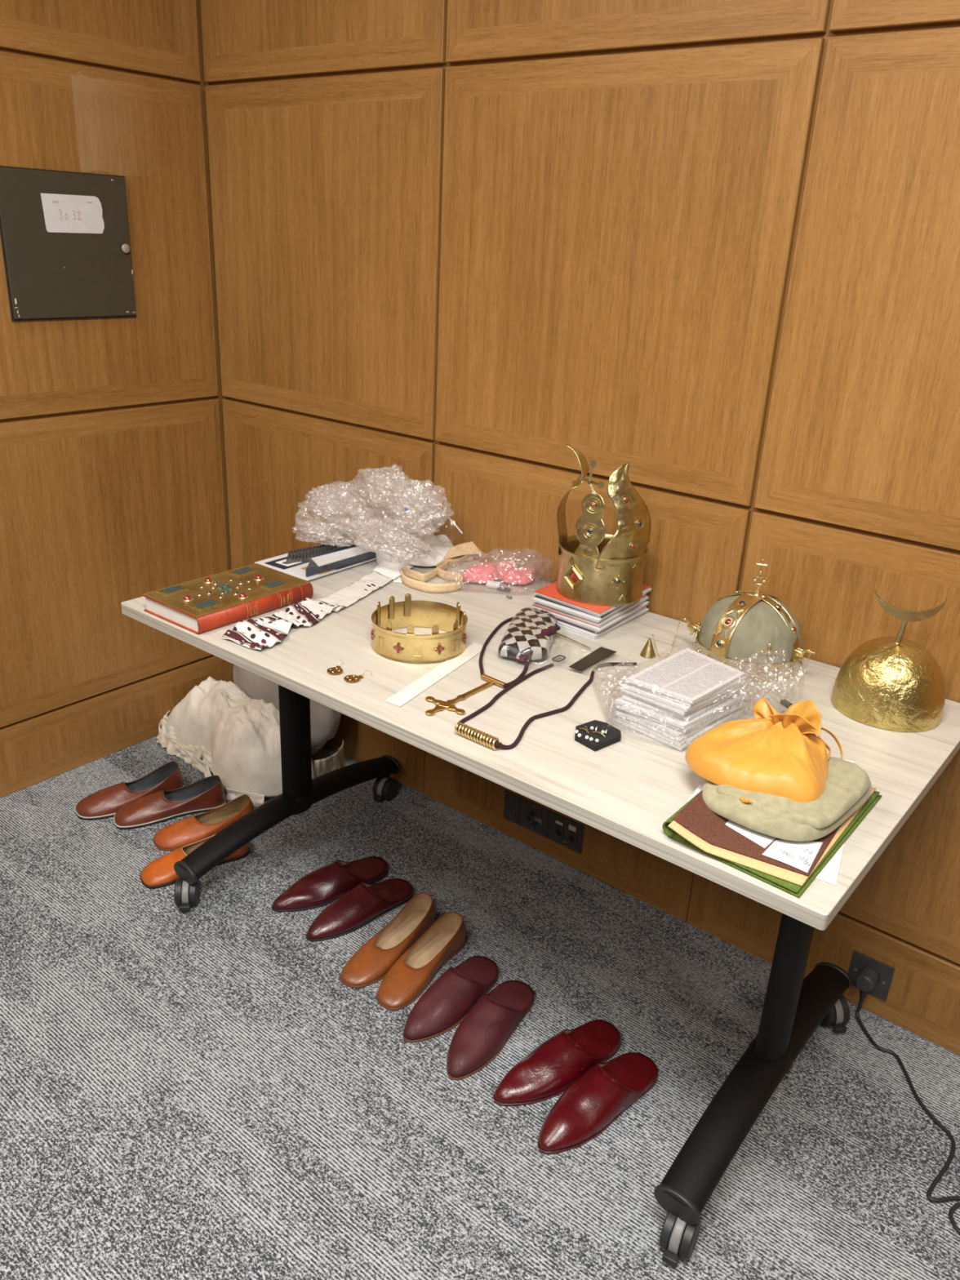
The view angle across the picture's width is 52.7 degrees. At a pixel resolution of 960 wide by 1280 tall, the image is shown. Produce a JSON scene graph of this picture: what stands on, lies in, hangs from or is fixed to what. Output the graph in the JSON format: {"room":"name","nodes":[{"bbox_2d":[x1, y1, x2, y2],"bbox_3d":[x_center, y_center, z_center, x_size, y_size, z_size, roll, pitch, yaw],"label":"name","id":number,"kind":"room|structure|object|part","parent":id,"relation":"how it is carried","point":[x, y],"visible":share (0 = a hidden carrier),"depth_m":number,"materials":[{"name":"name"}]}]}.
{"room":"theater backstage room","nodes":[
{"label":"theater backstage room","id":0,"kind":"room"},
{"bbox_2d":[0,0,234,728],"bbox_3d":[-2.476,-0.306,0.782,0.095,2.700,5.600,19,28,34],"label":"wall","id":1,"kind":"structure","parent":0,"point":[113,488],"depth_m":2.57,"materials":[{"name":"brown wood"}]},
{"bbox_2d":[0,165,136,320],"bbox_3d":[-1.004,-0.966,2.385,0.025,0.338,0.336,19,28,34],"label":"access door","id":2,"kind":"structure","parent":1,"relation":"in","point":[50,276],"depth_m":2.37,"materials":[{"name":"black metal"}]},
{"bbox_2d":[40,193,104,233],"bbox_3d":[-0.991,-1.039,2.366,0.002,0.086,0.158,19,28,34],"label":"paper note","id":3,"kind":"object","parent":2,"relation":"attached to","point":[63,213],"visible":1,"depth_m":2.36,"materials":[{"name":"white paper"}]},
{"bbox_3d":[-0.910,-1.004,2.486,0.013,0.022,0.022,19,28,34],"label":"knob","id":4,"kind":"part","parent":2,"relation":"part of","materials":[{"name":"metal"}]},
{"bbox_3d":[-0.977,-1.719,2.093,0.016,0.796,0.824,19,28,34],"label":"wall panel","id":5,"kind":"part","parent":1,"relation":"part of","materials":[{"name":"brown wood"}]},
{"bbox_3d":[-1.014,-0.976,2.403,0.016,0.799,0.824,19,28,34],"label":"wall panel","id":6,"kind":"part","parent":1,"relation":"part of","materials":[{"name":"brown wood"}]},
{"bbox_3d":[-1.051,-0.231,2.713,0.016,0.798,0.824,19,28,34],"label":"wall panel","id":7,"kind":"part","parent":1,"relation":"part of","materials":[{"name":"brown wood"}]},
{"bbox_2d":[0,655,233,797],"bbox_3d":[-2.381,0.806,1.382,0.016,0.196,5.000,19,28,34],"label":"baseboard","id":8,"kind":"structure","parent":1,"relation":"attached to","point":[42,747],"depth_m":2.83,"materials":[{"name":"brown wood"}]},
{"bbox_2d":[0,735,959,1279],"bbox_3d":[-0.199,1.776,-0.431,6.000,0.001,5.500,19,28,34],"label":"floor","id":9,"kind":"structure","parent":0,"point":[202,1092],"depth_m":1.82,"materials":[{"name":"carpet"}]},
{"bbox_2d":[74,760,183,820],"bbox_3d":[-0.958,0.409,2.658,0.289,0.079,0.104,-14,28,-34],"label":"loafer","id":10,"kind":"object","parent":9,"relation":"on","point":[104,803],"visible":0.88,"depth_m":2.63,"materials":[{"name":"red leather"}]},
{"bbox_2d":[113,775,225,830],"bbox_3d":[-0.839,0.430,2.621,0.292,0.079,0.104,-8,25,-24],"label":"loafer","id":11,"kind":"object","parent":9,"relation":"on","point":[206,794],"visible":1,"depth_m":2.60,"materials":[{"name":"red leather"}]},
{"bbox_2d":[139,834,248,888],"bbox_3d":[-0.710,0.531,2.412,0.270,0.064,0.103,-12,27,-32],"label":"moccasin","id":12,"kind":"object","parent":9,"relation":"on","point":[160,873],"visible":0.41,"depth_m":2.36,"materials":[{"name":"orange leather"}]},
{"bbox_2d":[152,794,253,851],"bbox_3d":[-0.720,0.474,2.542,0.265,0.069,0.103,-12,27,-32],"label":"moccasin","id":13,"kind":"object","parent":9,"relation":"on","point":[193,828],"visible":0.8,"depth_m":2.51,"materials":[{"name":"orange leather"}]},
{"bbox_2d":[156,678,345,807],"bbox_3d":[-0.727,0.269,2.813,0.647,0.239,0.305,12,24,22],"label":"cloth bag","id":14,"kind":"object","parent":9,"relation":"on","point":[236,736],"visible":0.77,"depth_m":2.74,"materials":[{"name":"white fabric"}]},
{"bbox_2d":[232,664,341,754],"bbox_3d":[-0.583,0.138,2.909,0.464,0.417,0.150,19,28,34],"label":"cloth sack","id":15,"kind":"object","parent":9,"relation":"on","point":[325,721],"visible":0.17,"depth_m":2.84,"materials":[{"name":"beige fabric"}]},
{"bbox_2d":[271,856,388,912],"bbox_3d":[-0.359,0.577,2.349,0.314,0.061,0.104,-14,28,-36],"label":"slipper","id":16,"kind":"object","parent":9,"relation":"on","point":[319,887],"visible":0.9,"depth_m":2.32,"materials":[{"name":"red leather"}]},
{"bbox_2d":[306,878,413,942],"bbox_3d":[-0.284,0.612,2.273,0.299,0.061,0.104,-17,30,-40],"label":"slipper","id":17,"kind":"object","parent":9,"relation":"on","point":[365,903],"visible":1,"depth_m":2.24,"materials":[{"name":"red leather"}]},
{"bbox_2d":[339,892,435,988],"bbox_3d":[-0.196,0.660,2.156,0.090,0.071,0.292,17,26,30],"label":"shoe","id":18,"kind":"object","parent":9,"relation":"on","point":[370,964],"visible":0.92,"depth_m":2.15,"materials":[{"name":"orange leather"}]},
{"bbox_2d":[376,911,466,1010],"bbox_3d":[-0.125,0.686,2.103,0.090,0.071,0.279,17,26,30],"label":"shoe","id":19,"kind":"object","parent":9,"relation":"on","point":[406,980],"visible":1,"depth_m":2.11,"materials":[{"name":"orange leather"}]},
{"bbox_2d":[403,955,498,1043],"bbox_3d":[-0.057,0.729,2.017,0.104,0.064,0.287,18,27,31],"label":"slipper","id":20,"kind":"object","parent":9,"relation":"on","point":[447,1001],"visible":1,"depth_m":1.98,"materials":[{"name":"red leather"}]},
{"bbox_2d":[446,979,534,1080],"bbox_3d":[0.017,0.762,1.950,0.104,0.061,0.292,16,26,28],"label":"slipper","id":21,"kind":"object","parent":9,"relation":"on","point":[489,1024],"visible":1,"depth_m":1.92,"materials":[{"name":"red leather"}]},
{"bbox_2d":[120,532,959,1267],"bbox_3d":[0.055,0.365,2.022,1.507,0.742,0.774,19,28,34],"label":"table","id":22,"kind":"object","parent":9,"relation":"on","point":[626,789],"depth_m":1.68,"materials":[{"name":"laminate"}]},
{"bbox_2d":[142,563,313,634],"bbox_3d":[-0.523,-0.095,2.034,0.189,0.047,0.293,19,28,34],"label":"book","id":23,"kind":"object","parent":22,"relation":"on","point":[210,602],"visible":1,"depth_m":1.99,"materials":[{"name":"red leather"}]},
{"bbox_2d":[222,597,339,649],"bbox_3d":[-0.402,-0.040,1.952,0.123,0.016,0.273,13,25,22],"label":"ribbon","id":24,"kind":"object","parent":22,"relation":"on","point":[258,633],"visible":1,"depth_m":1.93,"materials":[{"name":"white fabric"}]},
{"bbox_2d":[254,539,378,581],"bbox_3d":[-0.354,-0.200,2.312,0.236,0.032,0.312,19,28,34],"label":"pack","id":25,"kind":"object","parent":22,"relation":"on","point":[344,557],"visible":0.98,"depth_m":2.28,"materials":[{"name":"white paper"}]},
{"bbox_3d":[-0.452,-0.184,2.294,0.068,0.001,0.095,19,28,34],"label":"printed panel","id":26,"kind":"part","parent":25,"relation":"part of","materials":[{"name":"white paper"}]},
{"bbox_3d":[-0.452,-0.184,2.291,0.043,0.001,0.048,19,28,34],"label":"printed panel","id":27,"kind":"part","parent":25,"relation":"part of","materials":[{"name":"white paper"}]},
{"bbox_2d":[285,542,337,563],"bbox_3d":[-0.404,-0.215,2.341,0.178,0.021,0.062,-17,30,-39],"label":"roll","id":28,"kind":"object","parent":25,"relation":"on","point":[330,546],"visible":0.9,"depth_m":2.32,"materials":[{"name":"black plastic"}]},
{"bbox_3d":[-0.377,-0.165,2.256,0.064,0.001,0.053,19,28,34],"label":"printed panel","id":29,"kind":"part","parent":25,"relation":"part of","materials":[{"name":"paper"}]},
{"bbox_3d":[-0.306,-0.192,2.328,0.056,0.001,0.158,19,28,34],"label":"printed panel","id":30,"kind":"part","parent":25,"relation":"part of","materials":[{"name":"white paper"}]},
{"bbox_2d":[292,464,451,560],"bbox_3d":[-0.269,-0.319,2.330,0.473,0.196,0.229,19,28,34],"label":"bubble wrap","id":31,"kind":"object","parent":25,"relation":"on","point":[335,487],"visible":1,"depth_m":2.35,"materials":[{"name":"white"}]},
{"bbox_2d":[326,659,343,674],"bbox_3d":[-0.257,0.049,1.763,0.031,0.010,0.049,19,28,34],"label":"earring","id":32,"kind":"object","parent":22,"relation":"on","point":[334,670],"visible":1,"depth_m":1.75,"materials":[{"name":"gold metal"}]},
{"bbox_2d":[315,571,391,612],"bbox_3d":[-0.267,-0.117,2.164,0.091,0.005,0.297,14,25,25],"label":"ribbon","id":33,"kind":"object","parent":22,"relation":"on","point":[349,594],"visible":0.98,"depth_m":2.14,"materials":[{"name":"white fabric"}]},
{"bbox_2d":[372,561,413,579],"bbox_3d":[-0.213,-0.169,2.287,0.087,0.004,0.125,12,24,20],"label":"ribbon","id":34,"kind":"object","parent":33,"relation":"on","point":[386,571],"visible":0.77,"depth_m":2.27,"materials":[{"name":"white fabric"}]},
{"bbox_2d":[343,670,372,682],"bbox_3d":[-0.221,0.062,1.736,0.029,0.010,0.051,19,28,34],"label":"earring","id":35,"kind":"object","parent":22,"relation":"on","point":[351,678],"visible":1,"depth_m":1.73,"materials":[{"name":"gold metal"}]},
{"bbox_3d":[-0.263,0.396,2.734,0.018,0.037,0.018,14,25,25],"label":"stem","id":36,"kind":"part","parent":22,"relation":"part of","materials":[{"name":"black plastic"}]},
{"bbox_2d":[376,552,411,582],"bbox_3d":[-0.212,-0.182,2.305,0.090,0.025,0.199,4,23,4],"label":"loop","id":37,"kind":"object","parent":22,"relation":"on","point":[394,564],"visible":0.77,"depth_m":2.30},
{"bbox_2d":[370,593,467,663],"bbox_3d":[-0.117,-0.026,1.878,0.187,0.075,0.186,19,28,34],"label":"crown","id":38,"kind":"object","parent":22,"relation":"on","point":[410,647],"depth_m":1.84,"materials":[{"name":"gold metal"}]},
{"bbox_2d":[377,505,462,566],"bbox_3d":[-0.132,-0.275,2.365,0.266,0.156,0.230,19,28,34],"label":"bag","id":39,"kind":"object","parent":22,"relation":"on","point":[440,544],"visible":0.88,"depth_m":2.36,"materials":[{"name":"white plastic"}]},
{"bbox_3d":[-0.073,0.059,1.776,0.034,0.001,0.316,14,25,26],"label":"paper strip","id":40,"kind":"part","parent":22,"relation":"part of","materials":[{"name":"white paper"}]},
{"bbox_2d":[400,541,482,593],"bbox_3d":[-0.028,-0.190,2.323,0.163,0.043,0.397,19,28,34],"label":"straps","id":41,"kind":"object","parent":22,"relation":"on","point":[457,554],"visible":0.77,"depth_m":2.25,"materials":[{"name":"beige leather"}]},
{"bbox_2d":[425,617,560,715],"bbox_3d":[0.043,0.025,1.817,0.137,0.047,0.515,11,24,18],"label":"necklace","id":42,"kind":"object","parent":22,"relation":"on","point":[551,630],"visible":0.95,"depth_m":1.74,"materials":[{"name":"gold metal"}]},
{"bbox_3d":[-0.075,0.105,1.659,0.042,0.004,0.016,19,28,34],"label":"arm","id":43,"kind":"part","parent":42,"relation":"part of","materials":[{"name":"gold metal"}]},
{"bbox_3d":[-0.074,0.117,1.631,0.016,0.004,0.046,19,28,34],"label":"arm","id":44,"kind":"part","parent":42,"relation":"part of","materials":[{"name":"gold metal"}]},
{"bbox_3d":[-0.043,0.104,1.666,0.016,0.004,0.050,19,28,34],"label":"arm","id":45,"kind":"part","parent":42,"relation":"part of","materials":[{"name":"gold metal"}]},
{"bbox_3d":[-0.043,0.117,1.635,0.042,0.004,0.016,19,28,34],"label":"arm","id":46,"kind":"part","parent":42,"relation":"part of","materials":[{"name":"gold metal"}]},
{"bbox_3d":[0.050,-0.004,1.905,0.150,0.032,0.322,19,28,34],"label":"cord","id":47,"kind":"part","parent":42,"relation":"part of","materials":[{"name":"brown fabric"}]},
{"bbox_3d":[0.098,0.029,1.825,0.020,0.037,0.259,12,24,21],"label":"cord","id":48,"kind":"part","parent":42,"relation":"part of","materials":[{"name":"fabric"}]},
{"bbox_2d":[486,580,501,589],"bbox_3d":[0.032,-0.126,2.208,0.030,0.017,0.017,9,23,13],"label":"spool","id":49,"kind":"object","parent":22,"relation":"on","point":[492,584],"visible":1,"depth_m":2.20,"materials":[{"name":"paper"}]},
{"bbox_2d":[461,560,535,591],"bbox_3d":[0.070,-0.168,2.242,0.305,0.073,0.193,-8,25,-23],"label":"parcel","id":50,"kind":"object","parent":22,"relation":"on","point":[507,571],"visible":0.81,"depth_m":2.22,"materials":[{"name":"pink plastic"}]},
{"bbox_2d":[497,607,557,660],"bbox_3d":[0.119,-0.010,1.910,0.136,0.042,0.265,8,23,11],"label":"pouch","id":51,"kind":"object","parent":22,"relation":"on","point":[527,623],"visible":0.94,"depth_m":1.86,"materials":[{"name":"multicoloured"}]},
{"bbox_2d":[454,662,636,750],"bbox_3d":[0.114,0.088,1.706,0.133,0.021,0.455,18,27,32],"label":"necklace","id":52,"kind":"object","parent":22,"relation":"on","point":[477,735],"visible":1,"depth_m":1.62,"materials":[{"name":"brown fabric"}]},
{"bbox_3d":[0.044,0.092,1.697,0.022,0.014,0.333,16,26,28],"label":"cord","id":53,"kind":"part","parent":52,"relation":"part of","materials":[{"name":"fabric"}]},
{"bbox_2d":[551,631,616,670],"bbox_3d":[0.194,0.019,1.885,0.140,0.011,0.225,9,23,14],"label":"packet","id":54,"kind":"object","parent":22,"relation":"on","point":[601,653],"visible":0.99,"depth_m":1.85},
{"bbox_2d":[574,720,621,751],"bbox_3d":[0.187,0.150,1.568,0.076,0.018,0.066,-16,29,-38],"label":"pad","id":55,"kind":"object","parent":22,"relation":"on","point":[595,735],"visible":1,"depth_m":1.56,"materials":[{"name":"black fabric"}]},
{"bbox_2d":[557,615,639,639],"bbox_3d":[0.234,-0.057,2.087,0.175,0.005,0.229,19,28,34],"label":"booklet","id":56,"kind":"object","parent":22,"relation":"on","point":[559,625],"visible":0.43,"depth_m":1.99,"materials":[{"name":"white paper"}]},
{"bbox_2d":[556,608,648,638],"bbox_3d":[0.237,-0.060,2.083,0.169,0.005,0.230,19,28,34],"label":"booklet","id":57,"kind":"object","parent":56,"relation":"on","point":[645,610],"visible":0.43,"depth_m":2.00,"materials":[{"name":"white paper"}]},
{"bbox_2d":[556,605,646,634],"bbox_3d":[0.234,-0.067,2.085,0.173,0.005,0.227,19,28,34],"label":"booklet","id":58,"kind":"object","parent":57,"relation":"on","point":[557,620],"visible":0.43,"depth_m":2.00,"materials":[{"name":"white paper"}]},
{"bbox_2d":[533,604,646,632],"bbox_3d":[0.237,-0.071,2.083,0.177,0.005,0.224,19,28,34],"label":"booklet","id":59,"kind":"object","parent":58,"relation":"on","point":[646,605],"visible":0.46,"depth_m":1.99,"materials":[{"name":"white paper"}]},
{"bbox_2d":[533,600,649,631],"bbox_3d":[0.241,-0.073,2.076,0.181,0.005,0.228,19,28,34],"label":"booklet","id":60,"kind":"object","parent":59,"relation":"on","point":[646,602],"visible":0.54,"depth_m":2.00,"materials":[{"name":"white paper"}]},
{"bbox_2d":[532,600,644,628],"bbox_3d":[0.237,-0.080,2.079,0.185,0.005,0.224,19,28,34],"label":"booklet","id":61,"kind":"object","parent":60,"relation":"on","point":[533,605],"visible":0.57,"depth_m":2.00,"materials":[{"name":"white paper"}]},
{"bbox_2d":[533,595,648,626],"bbox_3d":[0.239,-0.084,2.075,0.181,0.005,0.225,19,28,34],"label":"booklet","id":62,"kind":"object","parent":61,"relation":"on","point":[641,601],"visible":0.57,"depth_m":2.00,"materials":[{"name":"white paper"}]},
{"bbox_2d":[532,594,647,623],"bbox_3d":[0.236,-0.090,2.075,0.180,0.005,0.226,19,28,34],"label":"booklet","id":63,"kind":"object","parent":62,"relation":"on","point":[646,595],"visible":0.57,"depth_m":2.00,"materials":[{"name":"white paper"}]},
{"bbox_2d":[532,593,646,622],"bbox_3d":[0.235,-0.092,2.068,0.185,0.005,0.224,19,28,34],"label":"booklet","id":64,"kind":"object","parent":63,"relation":"on","point":[534,599],"visible":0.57,"depth_m":1.98,"materials":[{"name":"white paper"}]},
{"bbox_2d":[533,594,644,619],"bbox_3d":[0.240,-0.098,2.070,0.186,0.005,0.224,19,28,34],"label":"booklet","id":65,"kind":"object","parent":64,"relation":"on","point":[535,596],"visible":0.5,"depth_m":1.99,"materials":[{"name":"white paper"}]},
{"bbox_2d":[535,587,651,617],"bbox_3d":[0.242,-0.102,2.066,0.176,0.005,0.225,19,28,34],"label":"booklet","id":66,"kind":"object","parent":65,"relation":"on","point":[650,588],"visible":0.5,"depth_m":1.98,"materials":[{"name":"white paper"}]},
{"bbox_2d":[533,581,650,615],"bbox_3d":[0.240,-0.106,2.064,0.178,0.005,0.228,19,28,34],"label":"booklet","id":67,"kind":"object","parent":66,"relation":"on","point":[549,591],"visible":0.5,"depth_m":1.99,"materials":[{"name":"red paper"}]},
{"bbox_2d":[555,444,650,605],"bbox_3d":[0.260,-0.243,1.994,0.194,0.302,0.187,19,28,34],"label":"crown","id":68,"kind":"object","parent":67,"relation":"on","point":[597,567],"depth_m":1.95,"materials":[{"name":"gold metal"}]},
{"bbox_3d":[0.191,-0.287,1.996,0.046,0.228,0.060,11,24,19],"label":"bent plate","id":69,"kind":"part","parent":68,"relation":"part of","materials":[{"name":"gold metal"}]},
{"bbox_3d":[0.190,-0.127,1.974,0.003,0.040,0.040,-19,31,-41],"label":"diamond frame","id":70,"kind":"part","parent":68,"relation":"part of","materials":[{"name":"gold metal"}]},
{"bbox_3d":[0.190,-0.127,1.974,0.049,0.050,0.009,19,28,34],"label":"diamond frame","id":71,"kind":"part","parent":68,"relation":"part of","materials":[{"name":"gold metal"}]},
{"bbox_3d":[0.219,-0.218,1.928,0.079,0.151,0.010,13,25,24],"label":"lobed plate","id":72,"kind":"part","parent":68,"relation":"part of","materials":[{"name":"gold metal"}]},
{"bbox_3d":[0.289,-0.245,1.921,0.117,0.208,0.041,-6,24,-21],"label":"flame plate","id":73,"kind":"part","parent":68,"relation":"part of","materials":[{"name":"gold metal"}]},
{"bbox_2d":[613,648,792,751],"bbox_3d":[0.375,0.083,1.645,0.369,0.097,0.292,6,23,7],"label":"leaflets","id":74,"kind":"object","parent":22,"relation":"on","point":[673,701],"visible":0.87,"depth_m":1.59,"materials":[{"name":"white paper"}]},
{"bbox_2d":[640,559,814,685],"bbox_3d":[0.473,-0.059,1.857,0.311,0.209,0.208,5,23,5],"label":"crown","id":75,"kind":"object","parent":22,"relation":"on","point":[753,633],"depth_m":1.80,"materials":[{"name":"grey fabric"}]},
{"bbox_3d":[0.364,-0.012,1.924,0.049,0.057,0.117,13,25,23],"label":"chain","id":76,"kind":"part","parent":75,"relation":"part of","materials":[{"name":"gold metal"}]},
{"bbox_3d":[0.597,0.052,1.793,0.035,0.064,0.019,-12,27,-32],"label":"chain","id":77,"kind":"part","parent":75,"relation":"part of","materials":[{"name":"gold metal"}]},
{"bbox_2d":[662,791,881,897],"bbox_3d":[0.419,0.237,1.373,0.200,0.026,0.320,19,28,34],"label":"felt","id":78,"kind":"object","parent":22,"relation":"on","point":[795,890],"visible":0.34,"depth_m":1.29,"materials":[{"name":"green fabric"}]},
{"bbox_2d":[667,787,875,886],"bbox_3d":[0.420,0.235,1.365,0.184,0.021,0.329,19,28,34],"label":"felt","id":79,"kind":"object","parent":78,"relation":"on","point":[799,879],"visible":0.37,"depth_m":1.26,"materials":[{"name":"beige fabric"}]},
{"bbox_2d":[671,790,841,876],"bbox_3d":[0.421,0.226,1.379,0.183,0.021,0.311,17,26,30],"label":"felt","id":80,"kind":"object","parent":79,"relation":"on","point":[695,817],"visible":0.25,"depth_m":1.30,"materials":[{"name":"brown fabric"}]},
{"bbox_2d":[686,784,776,848],"bbox_3d":[0.349,0.243,1.350,0.072,0.001,0.150,-18,30,-41],"label":"paper sheet","id":81,"kind":"object","parent":80,"relation":"on","point":[762,840],"visible":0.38,"depth_m":1.31,"materials":[{"name":"white paper"}]},
{"bbox_2d":[761,839,822,872],"bbox_3d":[0.417,0.276,1.276,0.061,0.002,0.083,19,28,34],"label":"handwritten note","id":82,"kind":"object","parent":80,"relation":"on","point":[801,855],"visible":1,"depth_m":1.27,"materials":[{"name":"white paper"}]},
{"bbox_2d":[838,757,854,763],"bbox_3d":[0.541,0.199,1.472,0.046,0.002,0.096,12,24,20],"label":"paper sheet","id":83,"kind":"object","parent":80,"relation":"on","point":[848,760],"visible":0.07,"depth_m":1.50,"materials":[{"name":"white paper"}]},
{"bbox_2d":[815,843,844,885],"bbox_3d":[0.494,0.251,1.385,0.073,0.001,0.330,13,25,23],"label":"paper sheet","id":84,"kind":"object","parent":22,"relation":"on","point":[829,873],"visible":0.18,"depth_m":1.26,"materials":[{"name":"white paper"}]},
{"bbox_2d":[701,756,871,841],"bbox_3d":[0.439,0.205,1.392,0.199,0.042,0.252,19,28,34],"label":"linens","id":85,"kind":"object","parent":84,"relation":"on","point":[848,786],"visible":0.7,"depth_m":1.32,"materials":[{"name":"beige fabric"}]},
{"bbox_2d":[684,697,842,803],"bbox_3d":[0.411,0.144,1.397,0.203,0.103,0.221,19,28,34],"label":"pouch","id":86,"kind":"object","parent":85,"relation":"on","point":[772,753],"visible":0.99,"depth_m":1.38,"materials":[{"name":"orange fabric"}]},
{"bbox_2d":[831,589,947,732],"bbox_3d":[0.724,0.015,1.678,0.183,0.230,0.180,19,28,34],"label":"helmet","id":87,"kind":"object","parent":22,"relation":"on","point":[891,683],"visible":1,"depth_m":1.64,"materials":[{"name":"gold metal"}]},
{"bbox_3d":[0.719,-0.018,1.656,0.018,0.060,0.015,19,28,34],"label":"stem","id":88,"kind":"part","parent":87,"relation":"part of","materials":[{"name":"gold metal"}]},
{"bbox_2d":[493,1019,621,1106],"bbox_3d":[0.155,0.802,1.870,0.309,0.061,0.104,-14,28,-35],"label":"slipper","id":89,"kind":"object","parent":9,"relation":"on","point":[547,1071],"visible":0.95,"depth_m":1.84,"materials":[{"name":"leather"}]},
{"bbox_2d":[537,1052,658,1155],"bbox_3d":[0.217,0.836,1.794,0.307,0.061,0.104,-17,29,-39],"label":"slipper","id":90,"kind":"object","parent":9,"relation":"on","point":[590,1104],"visible":1,"depth_m":1.76,"materials":[{"name":"leather"}]},
{"bbox_2d":[855,967,959,1234],"bbox_3d":[0.819,0.833,1.806,0.097,0.113,0.529,3,23,1],"label":"power cable","id":91,"kind":"object","parent":9,"relation":"on","point":[867,978],"visible":1,"depth_m":1.87,"materials":[{"name":"grey plastic"}]},
{"bbox_2d":[199,0,959,964],"bbox_3d":[1.616,-0.222,1.068,6.100,2.700,0.095,19,28,34],"label":"wall","id":92,"kind":"structure","parent":0,"point":[711,248],"depth_m":1.97,"materials":[{"name":"brown wood"}]},
{"bbox_3d":[-0.379,-1.719,2.164,0.824,0.796,0.016,19,28,34],"label":"wall panel","id":93,"kind":"part","parent":92,"relation":"part of","materials":[{"name":"brown wood"}]},
{"bbox_3d":[-0.416,-0.975,2.473,0.824,0.799,0.016,19,28,34],"label":"wall panel","id":94,"kind":"part","parent":92,"relation":"part of","materials":[{"name":"brown wood"}]},
{"bbox_3d":[-0.453,-0.231,2.784,0.824,0.798,0.016,19,28,34],"label":"wall panel","id":95,"kind":"part","parent":92,"relation":"part of","materials":[{"name":"brown wood"}]},
{"bbox_2d":[503,790,583,853],"bbox_3d":[0.159,0.469,2.504,0.246,0.082,0.009,19,28,34],"label":"plate","id":96,"kind":"object","parent":92,"relation":"attached to","point":[567,833],"visible":1,"depth_m":2.50,"materials":[{"name":"grey plastic"}]},
{"bbox_2d":[554,825,564,839],"bbox_3d":[0.201,0.490,2.473,0.026,0.031,0.005,19,28,34],"label":"socket","id":97,"kind":"object","parent":96,"relation":"attached to","point":[558,829],"depth_m":2.47,"materials":[{"name":"black plastic"}]},
{"bbox_2d":[567,831,577,845],"bbox_3d":[0.232,0.501,2.451,0.026,0.031,0.005,19,28,34],"label":"socket","id":98,"kind":"object","parent":96,"relation":"attached to","point":[571,835],"depth_m":2.45,"materials":[{"name":"black plastic"}]},
{"bbox_3d":[0.196,-0.003,2.313,0.826,0.798,0.016,19,28,34],"label":"wall panel","id":99,"kind":"part","parent":92,"relation":"part of","materials":[{"name":"brown wood"}]},
{"bbox_3d":[0.233,-0.747,2.003,0.826,0.799,0.016,19,28,34],"label":"wall panel","id":100,"kind":"part","parent":92,"relation":"part of","materials":[{"name":"brown wood"}]},
{"bbox_3d":[0.270,-1.491,1.693,0.826,0.796,0.016,19,28,34],"label":"wall panel","id":101,"kind":"part","parent":92,"relation":"part of","materials":[{"name":"brown wood"}]},
{"bbox_2d":[324,713,959,1055],"bbox_3d":[1.475,0.922,1.563,5.835,0.196,0.016,19,28,34],"label":"baseboard","id":102,"kind":"structure","parent":92,"relation":"attached to","point":[923,999],"depth_m":2.26,"materials":[{"name":"brown wood"}]},
{"bbox_3d":[-0.474,0.236,2.977,0.828,0.196,0.016,19,28,34],"label":"skirting panel","id":103,"kind":"part","parent":102,"relation":"part of","materials":[{"name":"brown wood"}]},
{"bbox_3d":[0.173,0.464,2.507,0.834,0.196,0.016,19,28,34],"label":"skirting panel","id":104,"kind":"part","parent":102,"relation":"part of","materials":[{"name":"brown wood"}]},
{"bbox_3d":[0.823,0.693,2.036,0.834,0.196,0.016,19,28,34],"label":"skirting panel","id":105,"kind":"part","parent":102,"relation":"part of","materials":[{"name":"brown wood"}]},
{"bbox_3d":[0.846,0.226,1.842,0.826,0.798,0.016,19,28,34],"label":"wall panel","id":106,"kind":"part","parent":92,"relation":"part of","materials":[{"name":"brown wood"}]},
{"bbox_3d":[0.883,-0.518,1.531,0.826,0.799,0.016,19,28,34],"label":"wall panel","id":107,"kind":"part","parent":92,"relation":"part of","materials":[{"name":"brown wood"}]},
{"bbox_2d":[848,950,894,1000],"bbox_3d":[0.816,0.702,2.030,0.084,0.084,0.006,19,28,34],"label":"power outlet","id":108,"kind":"object","parent":92,"relation":"attached to","point":[885,972],"visible":0.8,"depth_m":2.02,"materials":[{"name":"grey plastic"}]},
{"bbox_3d":[0.920,-1.262,1.222,0.826,0.796,0.016,19,28,34],"label":"wall panel","id":109,"kind":"part","parent":92,"relation":"part of","materials":[{"name":"brown wood"}]}
]}

